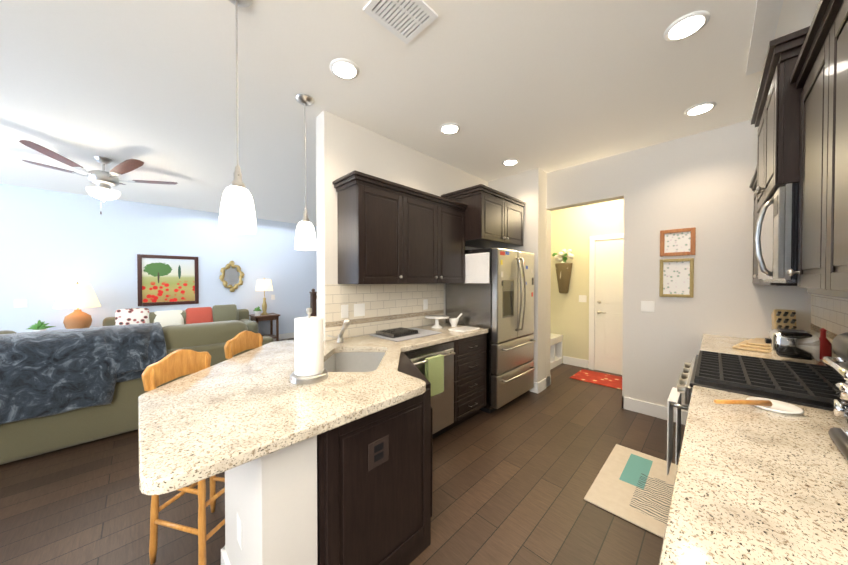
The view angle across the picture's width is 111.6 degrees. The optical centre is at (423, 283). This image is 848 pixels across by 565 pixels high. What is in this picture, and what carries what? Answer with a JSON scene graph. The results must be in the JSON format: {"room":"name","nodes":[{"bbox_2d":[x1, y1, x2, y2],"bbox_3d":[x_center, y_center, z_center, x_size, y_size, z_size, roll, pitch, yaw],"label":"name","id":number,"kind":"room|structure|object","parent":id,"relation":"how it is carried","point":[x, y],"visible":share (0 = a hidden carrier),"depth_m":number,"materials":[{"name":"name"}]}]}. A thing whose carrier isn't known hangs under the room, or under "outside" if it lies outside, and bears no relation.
{"room":"kitchen and living room","nodes":[
{"label":"kitchen and living room","id":0,"kind":"room"},
{"bbox_2d":[0,184,316,334],"bbox_3d":[-4.504,-0.065,5.935,8.900,2.820,0.150,-1,1,-45],"label":"wall","id":1,"kind":"structure","parent":0,"point":[52,243],"depth_m":5.02,"materials":[{"name":"paint"}]},
{"bbox_2d":[14,299,26,307],"bbox_3d":[-6.028,0.294,4.309,0.120,0.120,0.005,-1,1,-45],"label":"light switch","id":2,"kind":"object","parent":1,"relation":"attached to","point":[20,303],"depth_m":4.31,"materials":[{"name":"white plastic"}]},
{"bbox_2d":[137,254,198,305],"bbox_3d":[-4.832,-0.068,5.477,0.870,0.936,0.034,-1,1,-45],"label":"framed picture","id":3,"kind":"object","parent":1,"relation":"attached to","point":[166,280],"visible":0.88,"depth_m":5.45,"materials":[{"name":"brown wood"}]},
{"bbox_2d":[219,261,244,291],"bbox_3d":[-4.109,-0.158,6.176,0.470,0.680,0.100,-1,1,-45],"label":"oval mirror","id":4,"kind":"object","parent":1,"relation":"attached to","point":[231,276],"visible":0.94,"depth_m":6.17,"materials":[{"name":"gold glass"}]},
{"bbox_2d":[273,332,293,339],"bbox_3d":[-4.446,1.280,5.892,8.600,0.130,0.016,-1,1,-45],"label":"baseboard","id":5,"kind":"structure","parent":1,"relation":"attached to","point":[287,335],"depth_m":6.99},
{"bbox_2d":[225,435,316,564],"bbox_3d":[-0.745,0.963,1.744,0.810,0.866,1.390,-1,1,-45],"label":"wall","id":6,"kind":"structure","parent":0,"point":[271,499],"depth_m":1.04,"materials":[{"name":"paint"}]},
{"bbox_2d":[221,546,229,564],"bbox_3d":[-0.750,1.331,1.738,0.822,0.130,1.413,-1,1,-45],"label":"baseboard","id":7,"kind":"structure","parent":6,"relation":"attached to","point":[224,559],"depth_m":1.35,"materials":[{"name":"white wood"}]},
{"bbox_2d":[237,513,241,549],"bbox_3d":[-0.756,1.010,1.180,0.002,0.115,0.075,-1,1,-45],"label":"outlet","id":8,"kind":"object","parent":6,"relation":"attached to","point":[239,531],"visible":1,"depth_m":1.17,"materials":[{"name":"white plastic"}]},
{"bbox_2d":[0,338,684,564],"bbox_3d":[-1.663,1.439,3.102,8.900,0.120,8.400,-1,1,-45],"label":"floor","id":9,"kind":"structure","parent":0,"point":[513,480],"depth_m":1.87,"materials":[{"name":"brown wood"}]},
{"bbox_2d":[0,320,273,464],"bbox_3d":[-3.353,0.885,2.546,3.530,1.001,1.032,-1,1,-45],"label":"sectional sofa","id":10,"kind":"object","parent":9,"relation":"on","point":[62,388],"visible":0.79,"depth_m":2.40,"materials":[{"name":"green fabric"}]},
{"bbox_2d":[0,325,115,424],"bbox_3d":[-3.308,0.721,2.262,1.243,0.642,0.569,-1,1,-45],"label":"throw","id":11,"kind":"object","parent":10,"relation":"on","point":[44,374],"depth_m":2.30,"materials":[{"name":"fur"}]},
{"bbox_2d":[103,322,166,374],"bbox_3d":[-2.784,0.592,2.784,0.424,0.399,0.565,-1,1,-45],"label":"throw","id":12,"kind":"object","parent":10,"relation":"on","point":[129,349],"depth_m":2.62,"materials":[{"name":"fabric"}]},
{"bbox_2d":[103,309,257,332],"bbox_3d":[-4.314,0.938,5.268,2.110,0.770,0.920,-1,1,-45],"label":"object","id":13,"kind":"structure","parent":9,"relation":"on","point":[252,326],"depth_m":5.64,"materials":[{"name":"green fabric"}]},
{"bbox_2d":[149,312,156,322],"label":"cushions","id":14,"kind":"object","parent":13,"relation":"on","point":[152,315],"depth_m":4.94,"materials":[{"name":"green fabric"}]},
{"bbox_2d":[115,308,149,324],"bbox_3d":[-4.829,0.604,4.782,0.400,0.389,0.210,-1,1,-45],"label":"sofa pillow","id":15,"kind":"object","parent":14,"relation":"on","point":[132,315],"depth_m":4.75,"materials":[{"name":"white fabric"}]},
{"bbox_2d":[181,310,185,323],"label":"cushions","id":16,"kind":"object","parent":13,"relation":"on","point":[183,313],"depth_m":5.24,"materials":[{"name":"fabric"}]},
{"bbox_2d":[154,310,183,326],"bbox_3d":[-4.518,0.636,5.107,0.400,0.326,0.219,-1,1,-45],"label":"sofa pillow","id":17,"kind":"object","parent":16,"relation":"on","point":[173,317],"depth_m":5.07,"materials":[{"name":"white fabric"}]},
{"bbox_2d":[142,349,224,564],"bbox_3d":[-1.186,0.881,1.570,0.374,1.034,0.374,0,1,12],"label":"bar stool","id":18,"kind":"object","parent":9,"relation":"on","point":[175,364],"visible":0.29,"depth_m":1.45,"materials":[{"name":"brown wood"}]},
{"bbox_2d":[224,330,262,358],"bbox_3d":[-1.199,0.874,2.178,0.374,1.034,0.374,0,1,10],"label":"bar stool","id":19,"kind":"object","parent":9,"relation":"on","point":[244,340],"visible":0.25,"depth_m":2.16,"materials":[{"name":"brown wood"}]},
{"bbox_2d":[249,313,279,340],"bbox_3d":[-3.531,1.009,6.388,0.500,0.660,0.500,-1,1,-45],"label":"side table","id":20,"kind":"object","parent":9,"relation":"on","point":[271,317],"visible":0.65,"depth_m":6.37,"materials":[{"name":"brown wood"}]},
{"bbox_2d":[253,306,261,315],"bbox_3d":[-3.570,0.579,6.178,0.146,0.202,0.186,-1,1,-45],"label":"plant pot","id":21,"kind":"object","parent":20,"relation":"on","point":[257,311],"visible":1,"depth_m":6.14,"materials":[{"name":"white ceramic"}]},
{"bbox_2d":[256,278,272,314],"bbox_3d":[-3.531,0.271,6.379,0.340,0.814,0.340,-1,1,-45],"label":"table lamp","id":22,"kind":"object","parent":20,"relation":"on","point":[264,284],"visible":1,"depth_m":6.29,"materials":[{"name":"white fabric"}]},
{"bbox_2d":[309,289,316,315],"bbox_3d":[-1.959,-0.020,7.670,2.525,2.687,0.983,-1,1,-45],"label":"stairs","id":23,"kind":"structure","parent":9,"relation":"on","point":[313,296],"depth_m":6.49,"materials":[{"name":"brown wood"}]},
{"bbox_2d":[317,390,433,564],"bbox_3d":[-0.611,0.962,1.740,0.596,0.868,1.237,-1,1,-45],"label":"base cabinet","id":24,"kind":"object","parent":9,"relation":"on","point":[376,415],"depth_m":1.27,"materials":[{"name":"brown wood"}]},
{"bbox_2d":[138,323,487,494],"bbox_3d":[-0.337,0.535,2.180,2.592,0.110,1.598,-1,1,-45],"label":"countertop","id":25,"kind":"structure","parent":24,"relation":"on","point":[243,408],"depth_m":1.25,"materials":[{"name":"beige stone"}]},
{"bbox_2d":[290,308,327,383],"bbox_3d":[-0.593,0.305,1.490,0.184,0.366,0.184,-1,1,-45],"label":"paper towel holder","id":26,"kind":"object","parent":25,"relation":"on","point":[309,348],"visible":1,"depth_m":1.43,"materials":[{"name":"white paper"}]},
{"bbox_2d":[327,319,349,342],"bbox_3d":[-0.626,0.366,2.231,0.159,0.225,0.358,-1,1,-45],"label":"faucet","id":27,"kind":"object","parent":25,"relation":"on","point":[346,323],"visible":1,"depth_m":2.26,"materials":[{"name":"silver metal"}]},
{"bbox_2d":[324,352,384,371],"bbox_3d":[-0.469,0.594,1.895,0.766,0.400,0.766,-1,1,-45],"label":"sink","id":28,"kind":"object","parent":25,"relation":"in","point":[333,361],"depth_m":2.20,"materials":[{"name":"white ceramic"}]},
{"bbox_2d":[370,327,441,341],"bbox_3d":[-0.164,0.453,2.706,0.560,0.040,0.400,-1,1,-45],"label":"dish mat","id":29,"kind":"object","parent":25,"relation":"on","point":[398,334],"visible":1,"depth_m":2.62,"materials":[{"name":"white fabric"}]},
{"bbox_2d":[404,341,455,437],"bbox_3d":[-0.127,0.952,2.625,0.596,0.865,0.668,-1,1,-45],"label":"dishwasher","id":30,"kind":"object","parent":25,"relation":"in","point":[436,361],"depth_m":2.48,"materials":[{"name":"silver metal"}]},
{"bbox_2d":[425,315,449,327],"bbox_3d":[0.141,0.408,3.094,0.270,0.120,0.270,-1,1,-45],"label":"cake stand","id":31,"kind":"object","parent":25,"relation":"on","point":[436,318],"visible":1,"depth_m":3.07,"materials":[{"name":"white ceramic"}]},
{"bbox_2d":[449,313,461,326],"bbox_3d":[0.342,0.393,3.178,0.115,0.147,0.133,-1,1,-45],"label":"mortar","id":32,"kind":"object","parent":25,"relation":"on","point":[454,322],"visible":1,"depth_m":3.15,"materials":[{"name":"white ceramic"}]},
{"bbox_2d":[449,326,479,332],"bbox_3d":[0.413,0.462,2.949,0.280,0.015,0.190,-1,1,-45],"label":"tray","id":33,"kind":"object","parent":25,"relation":"on","point":[462,329],"visible":0.98,"depth_m":2.91,"materials":[{"name":"white ceramic"}]},
{"bbox_2d":[434,374,473,437],"bbox_3d":[-0.271,0.958,2.080,0.365,0.868,1.237,-1,1,-45],"label":"base cabinet","id":34,"kind":"object","parent":9,"relation":"on","point":[453,404],"depth_m":2.66,"materials":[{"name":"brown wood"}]},
{"bbox_2d":[474,370,485,414],"bbox_3d":[0.264,0.946,3.039,0.534,0.868,0.634,-1,1,-45],"label":"base cabinet","id":35,"kind":"object","parent":9,"relation":"on","point":[479,379],"depth_m":2.94,"materials":[{"name":"brown wood"}]},
{"bbox_2d":[446,248,535,413],"bbox_3d":[0.838,0.493,3.483,0.875,1.752,0.774,-1,1,-45],"label":"refrigerator","id":36,"kind":"object","parent":9,"relation":"on","point":[493,294],"visible":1,"depth_m":3.15,"materials":[{"name":"silver metal"}]},
{"bbox_2d":[550,333,562,369],"bbox_3d":[1.973,1.113,4.841,0.670,0.490,0.455,-1,1,-45],"label":"bench","id":37,"kind":"object","parent":9,"relation":"on","point":[555,350],"visible":0.27,"depth_m":4.76,"materials":[{"name":"white wood"}]},
{"bbox_2d":[570,369,621,389],"bbox_3d":[2.582,1.361,4.098,0.560,0.012,0.780,-1,1,-45],"label":"rug","id":38,"kind":"object","parent":9,"relation":"on","point":[608,380],"visible":0.58,"depth_m":4.13,"materials":[{"name":"red fabric"}]},
{"bbox_2d":[584,444,677,538],"bbox_3d":[1.511,1.386,2.000,0.880,0.012,0.480,-1,1,-45],"label":"kitchen mat","id":39,"kind":"object","parent":9,"relation":"on","point":[635,487],"visible":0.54,"depth_m":1.95,"materials":[{"name":"beige fabric"}]},
{"bbox_2d":[679,357,694,439],"bbox_3d":[1.786,0.951,1.471,0.762,0.895,0.641,-1,1,-45],"label":"range","id":40,"kind":"object","parent":9,"relation":"on","point":[686,388],"depth_m":1.57,"materials":[{"name":"silver metal"}]},
{"bbox_2d":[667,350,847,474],"bbox_3d":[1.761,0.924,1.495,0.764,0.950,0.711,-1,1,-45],"label":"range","id":41,"kind":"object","parent":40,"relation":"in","point":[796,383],"depth_m":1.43,"materials":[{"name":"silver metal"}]},
{"bbox_3d":[-5.543,1.064,4.334,0.650,0.600,0.570,-1,1,-45],"label":"side table","id":42,"kind":"object","parent":9,"relation":"on","visible":0},
{"bbox_2d":[27,320,55,331],"bbox_3d":[-5.595,0.639,4.213,0.261,0.250,0.248,-1,1,-45],"label":"plant pot","id":43,"kind":"object","parent":42,"relation":"on","point":[40,326],"visible":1,"depth_m":4.18,"materials":[{"name":"white ceramic"}]},
{"bbox_2d":[53,282,100,328],"bbox_3d":[-5.380,0.364,4.481,0.480,0.794,0.480,-1,1,-45],"label":"table lamp","id":44,"kind":"object","parent":42,"relation":"on","point":[77,296],"visible":0.85,"depth_m":4.38,"materials":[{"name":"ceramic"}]},
{"bbox_2d":[0,0,762,225],"bbox_3d":[-1.663,-1.501,3.066,8.900,0.120,8.400,-1,1,-45],"label":"ceiling","id":45,"kind":"structure","parent":0,"point":[547,86],"depth_m":2.09,"materials":[{"name":"paint"}]},
{"bbox_2d":[19,140,177,213],"bbox_3d":[-3.694,-1.111,3.368,1.260,0.664,1.265,-1,1,-45],"label":"ceiling fan","id":46,"kind":"object","parent":45,"relation":"hanging from","point":[103,180],"visible":1,"depth_m":3.23,"materials":[{"name":"silver metal"}]},
{"bbox_2d":[219,0,256,233],"bbox_3d":[-0.916,-0.839,1.414,0.158,1.161,0.158,-1,1,-45],"label":"pendant light","id":47,"kind":"object","parent":45,"relation":"hanging from","point":[237,212],"visible":1,"depth_m":1.39,"materials":[{"name":"white glass"}]},
{"bbox_2d":[295,94,315,249],"bbox_3d":[-0.923,-0.849,2.242,0.158,1.161,0.158,-1,1,-45],"label":"pendant light","id":48,"kind":"object","parent":45,"relation":"hanging from","point":[305,238],"visible":1,"depth_m":2.21,"materials":[{"name":"white glass"}]},
{"bbox_2d":[330,58,358,79],"bbox_3d":[-0.526,-1.420,1.913,0.189,0.010,0.189,1,1,39],"label":"recessed light","id":49,"kind":"object","parent":45,"relation":"in","point":[343,68],"depth_m":1.90,"materials":[{"name":"beige glass"}]},
{"bbox_2d":[363,0,437,43],"bbox_3d":[-0.120,-1.415,1.506,0.300,0.011,0.250,-1,1,-45],"label":"ceiling vent","id":50,"kind":"object","parent":45,"relation":"in","point":[406,21],"visible":1,"depth_m":1.52,"materials":[{"name":"white plastic"}]},
{"bbox_2d":[440,123,459,133],"bbox_3d":[0.239,-1.430,2.661,0.189,0.010,0.189,1,1,39],"label":"recessed light","id":51,"kind":"object","parent":45,"relation":"in","point":[448,128],"depth_m":2.64,"materials":[{"name":"beige glass"}]},
{"bbox_2d":[502,159,518,165],"bbox_3d":[1.025,-1.439,3.416,0.189,0.010,0.189,1,1,39],"label":"recessed light","id":52,"kind":"object","parent":45,"relation":"in","point":[508,162],"depth_m":3.41,"materials":[{"name":"beige glass"}]},
{"bbox_2d":[664,10,709,41],"bbox_3d":[1.446,-1.417,1.591,0.189,0.010,0.189,1,1,39],"label":"recessed light","id":53,"kind":"object","parent":45,"relation":"in","point":[686,26],"depth_m":1.58,"materials":[{"name":"beige glass"}]},
{"bbox_2d":[684,101,716,115],"bbox_3d":[2.254,-1.426,2.354,0.189,0.010,0.189,1,1,39],"label":"recessed light","id":54,"kind":"object","parent":45,"relation":"in","point":[703,107],"depth_m":2.34,"materials":[{"name":"beige glass"}]},
{"bbox_2d":[746,0,819,75],"bbox_3d":[2.019,-1.406,1.513,0.800,0.029,0.400,-1,1,-45],"label":"soffit","id":55,"kind":"structure","parent":45,"relation":"attached to","point":[774,19],"depth_m":1.55,"materials":[{"name":"paint"}]},
{"bbox_2d":[316,110,487,341],"bbox_3d":[0.133,-0.035,3.455,2.853,2.820,0.150,-1,1,-45],"label":"wall","id":56,"kind":"structure","parent":0,"point":[344,147],"depth_m":2.56,"materials":[{"name":"paint"}]},
{"bbox_2d":[334,178,409,283],"bbox_3d":[-0.444,-0.406,2.533,0.509,0.813,0.327,-1,1,-45],"label":"upper cabinet","id":57,"kind":"object","parent":56,"relation":"attached to","point":[374,218],"depth_m":2.38,"materials":[{"name":"brown wood"}]},
{"bbox_2d":[325,283,443,340],"bbox_3d":[-0.295,0.234,2.919,1.485,0.471,0.010,-1,1,-45],"label":"backsplash","id":58,"kind":"structure","parent":56,"relation":"attached to","point":[389,306],"depth_m":2.79,"materials":[{"name":"tile"}]},
{"bbox_2d":[341,304,347,317],"bbox_3d":[-0.691,0.239,2.516,0.070,0.115,0.004,-1,1,-45],"label":"outlet","id":59,"kind":"object","parent":58,"relation":"attached to","point":[344,308],"depth_m":2.51,"materials":[{"name":"white plastic"}]},
{"bbox_2d":[354,303,364,316],"bbox_3d":[-0.586,0.237,2.619,0.115,0.115,0.006,-1,1,-45],"label":"outlet","id":60,"kind":"object","parent":58,"relation":"attached to","point":[359,309],"depth_m":2.62,"materials":[{"name":"white plastic"}]},
{"bbox_2d":[423,299,427,309],"bbox_3d":[0.017,0.230,3.222,0.070,0.115,0.004,-1,1,-45],"label":"outlet","id":61,"kind":"object","parent":58,"relation":"attached to","point":[425,301],"depth_m":3.22,"materials":[{"name":"white plastic"}]},
{"bbox_2d":[410,194,465,283],"bbox_3d":[0.001,-0.411,2.977,0.964,0.813,0.327,-1,1,-45],"label":"upper cabinet","id":62,"kind":"object","parent":56,"relation":"attached to","point":[437,229],"depth_m":2.87,"materials":[{"name":"brown wood"}]},
{"bbox_2d":[442,190,524,247],"bbox_3d":[0.759,-0.741,3.580,0.959,0.508,0.537,-1,1,-45],"label":"upper cabinet","id":63,"kind":"object","parent":56,"relation":"attached to","point":[492,221],"depth_m":3.24,"materials":[{"name":"brown wood"}]},
{"bbox_2d":[488,168,546,390],"bbox_3d":[1.258,-0.041,3.957,0.250,2.820,0.728,-1,1,-45],"label":"wall","id":64,"kind":"structure","parent":0,"point":[530,187],"depth_m":3.69,"materials":[{"name":"paint"}]},
{"bbox_2d":[551,199,623,362],"bbox_3d":[2.925,-0.047,4.445,0.120,2.820,2.650,-1,1,-45],"label":"wall","id":65,"kind":"structure","parent":0,"point":[573,229],"depth_m":4.74,"materials":[{"name":"paint"}]},
{"bbox_2d":[552,249,573,292],"bbox_3d":[2.336,-0.216,4.829,0.270,0.748,0.347,-1,1,-45],"label":"wall basket","id":66,"kind":"object","parent":65,"relation":"hanging from","point":[563,270],"visible":1,"depth_m":4.76,"materials":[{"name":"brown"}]},
{"bbox_2d":[563,356,588,367],"bbox_3d":[2.510,1.294,4.782,0.016,0.130,0.390,-1,1,-45],"label":"baseboard","id":67,"kind":"structure","parent":65,"relation":"attached to","point":[578,362],"depth_m":4.76,"materials":[{"name":"white wood"}]},
{"bbox_2d":[579,295,586,301],"bbox_3d":[2.586,0.242,4.700,0.004,0.115,0.115,-1,1,-45],"label":"light switch","id":68,"kind":"object","parent":65,"relation":"attached to","point":[582,298],"visible":1,"depth_m":4.69,"materials":[{"name":"white plastic"}]},
{"bbox_2d":[589,233,623,369],"bbox_3d":[2.985,0.307,4.269,0.049,2.115,0.960,-1,1,-45],"label":"door frame","id":69,"kind":"structure","parent":65,"relation":"attached to","point":[593,239],"depth_m":4.56,"materials":[{"name":"white wood"}]},
{"bbox_2d":[594,238,623,374],"bbox_3d":[2.970,0.344,4.255,0.084,2.032,0.804,-1,1,-45],"label":"hall door","id":70,"kind":"structure","parent":65,"relation":"in","point":[608,355],"depth_m":4.41,"materials":[{"name":"white wood"}]},
{"bbox_2d":[546,120,810,411],"bbox_3d":[2.146,-0.034,3.350,0.150,2.820,2.840,-1,1,-45],"label":"wall","id":71,"kind":"structure","parent":0,"point":[700,182],"depth_m":2.85,"materials":[{"name":"paint"}]},
{"bbox_2d":[534,375,550,392],"bbox_3d":[1.564,1.306,3.773,0.432,0.130,0.044,-1,1,-45],"label":"baseboard","id":72,"kind":"structure","parent":71,"relation":"attached to","point":[540,386],"depth_m":3.67,"materials":[{"name":"white wood"}]},
{"bbox_2d":[641,301,654,311],"bbox_3d":[2.353,0.237,3.034,0.008,0.115,0.115,-1,1,-45],"label":"light switch","id":73,"kind":"object","parent":71,"relation":"attached to","point":[647,306],"visible":1,"depth_m":3.03,"materials":[{"name":"white plastic"}]},
{"bbox_2d":[622,396,687,424],"bbox_3d":[2.421,1.315,2.994,0.046,0.130,0.605,-1,1,-45],"label":"baseboard","id":74,"kind":"structure","parent":71,"relation":"attached to","point":[647,408],"depth_m":3.02,"materials":[{"name":"white wood"}]},
{"bbox_2d":[659,258,693,297],"bbox_3d":[2.506,-0.058,2.866,0.021,0.380,0.255,-1,1,-45],"label":"picture frame","id":75,"kind":"object","parent":71,"relation":"attached to","point":[676,277],"visible":1,"depth_m":2.86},
{"bbox_2d":[660,227,695,256],"bbox_3d":[2.510,-0.410,2.858,0.021,0.265,0.265,-1,1,-45],"label":"picture frame","id":76,"kind":"object","parent":71,"relation":"attached to","point":[678,242],"visible":1,"depth_m":2.85,"materials":[{"name":"wood"}]},
{"bbox_2d":[659,334,847,564],"bbox_3d":[1.739,0.507,1.400,3.181,0.046,0.634,-1,1,-45],"label":"countertop","id":77,"kind":"structure","parent":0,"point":[754,485],"depth_m":0.77,"materials":[{"name":"beige stone"}]},
{"bbox_2d":[732,338,768,352],"bbox_3d":[2.550,0.455,2.122,0.400,0.050,0.320,0,1,-33],"label":"cutting boards","id":78,"kind":"object","parent":77,"relation":"on","point":[758,344],"visible":0.5,"depth_m":2.10,"materials":[{"name":"brown wood"}]},
{"bbox_2d":[714,397,803,413],"bbox_3d":[1.306,0.470,1.130,0.272,0.043,0.242,-1,1,-45],"label":"spoon rest","id":79,"kind":"object","parent":77,"relation":"on","point":[772,405],"visible":0.96,"depth_m":1.12,"materials":[{"name":"white ceramic"}]},
{"bbox_2d":[771,309,796,329],"bbox_3d":[2.862,0.342,2.290,0.270,0.272,0.110,-1,1,-45],"label":"knife block","id":80,"kind":"object","parent":77,"relation":"on","point":[784,319],"visible":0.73,"depth_m":2.27,"materials":[{"name":"brown wood"}]},
{"bbox_2d":[765,328,819,364],"bbox_3d":[2.288,0.387,1.803,0.220,0.193,0.200,-1,1,-45],"label":"toaster","id":81,"kind":"object","parent":77,"relation":"on","point":[795,345],"visible":0.96,"depth_m":1.73,"materials":[{"name":"silver metal"}]},
{"bbox_2d":[819,328,831,359],"bbox_3d":[2.567,0.383,1.855,0.068,0.200,0.066,-1,1,-45],"label":"oil bottle","id":82,"kind":"object","parent":77,"relation":"on","point":[825,347],"visible":0.62,"depth_m":1.84,"materials":[{"name":"red glass"}]},
{"bbox_2d":[823,332,847,460],"bbox_3d":[1.330,0.321,0.777,0.285,0.350,0.280,-1,1,-45],"label":"coffee maker","id":83,"kind":"object","parent":77,"relation":"on","point":[838,436],"visible":1,"depth_m":0.85,"materials":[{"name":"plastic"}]},
{"bbox_2d":[832,353,847,423],"bbox_3d":[1.541,0.299,0.958,0.211,0.390,0.211,-1,1,-45],"label":"spice carousel","id":84,"kind":"object","parent":77,"relation":"on","point":[839,408],"visible":0.6,"depth_m":1.01,"materials":[{"name":"silver metal"}]},
{"bbox_2d":[752,180,794,283],"bbox_3d":[1.871,-0.217,1.372,0.762,0.395,0.420,-1,1,-45],"label":"microwave","id":85,"kind":"object","parent":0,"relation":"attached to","point":[772,202],"depth_m":1.34,"materials":[{"name":"metal"}]},
{"bbox_2d":[751,40,810,187],"bbox_3d":[1.886,-0.689,1.350,0.758,0.538,0.376,-1,1,-45],"label":"upper cabinet","id":86,"kind":"object","parent":0,"relation":"attached to","point":[775,118],"depth_m":1.21,"materials":[{"name":"wood"}]},
{"bbox_2d":[791,40,814,293],"bbox_3d":[1.464,-0.386,0.891,0.473,0.813,0.316,-1,1,-45],"label":"upper cabinet","id":87,"kind":"object","parent":0,"relation":"attached to","point":[803,194],"depth_m":1.11,"materials":[{"name":"wood"}]},
{"bbox_2d":[811,0,847,298],"bbox_3d":[1.058,-0.381,0.486,0.891,0.813,0.316,-1,1,-45],"label":"upper cabinet","id":88,"kind":"object","parent":0,"relation":"attached to","point":[829,217],"depth_m":0.85,"materials":[{"name":"wood"}]},
{"bbox_3d":[1.158,0.004,0.255,8.900,2.820,0.150,-1,1,-45],"label":"wall","id":89,"kind":"structure","parent":0,"visible":0},
{"bbox_2d":[811,294,847,357],"bbox_3d":[1.964,0.255,1.174,3.185,0.471,0.010,-1,1,-45],"label":"backsplash","id":90,"kind":"structure","parent":89,"relation":"attached to","point":[829,314],"depth_m":1.94,"materials":[{"name":"tile"}]}
]}

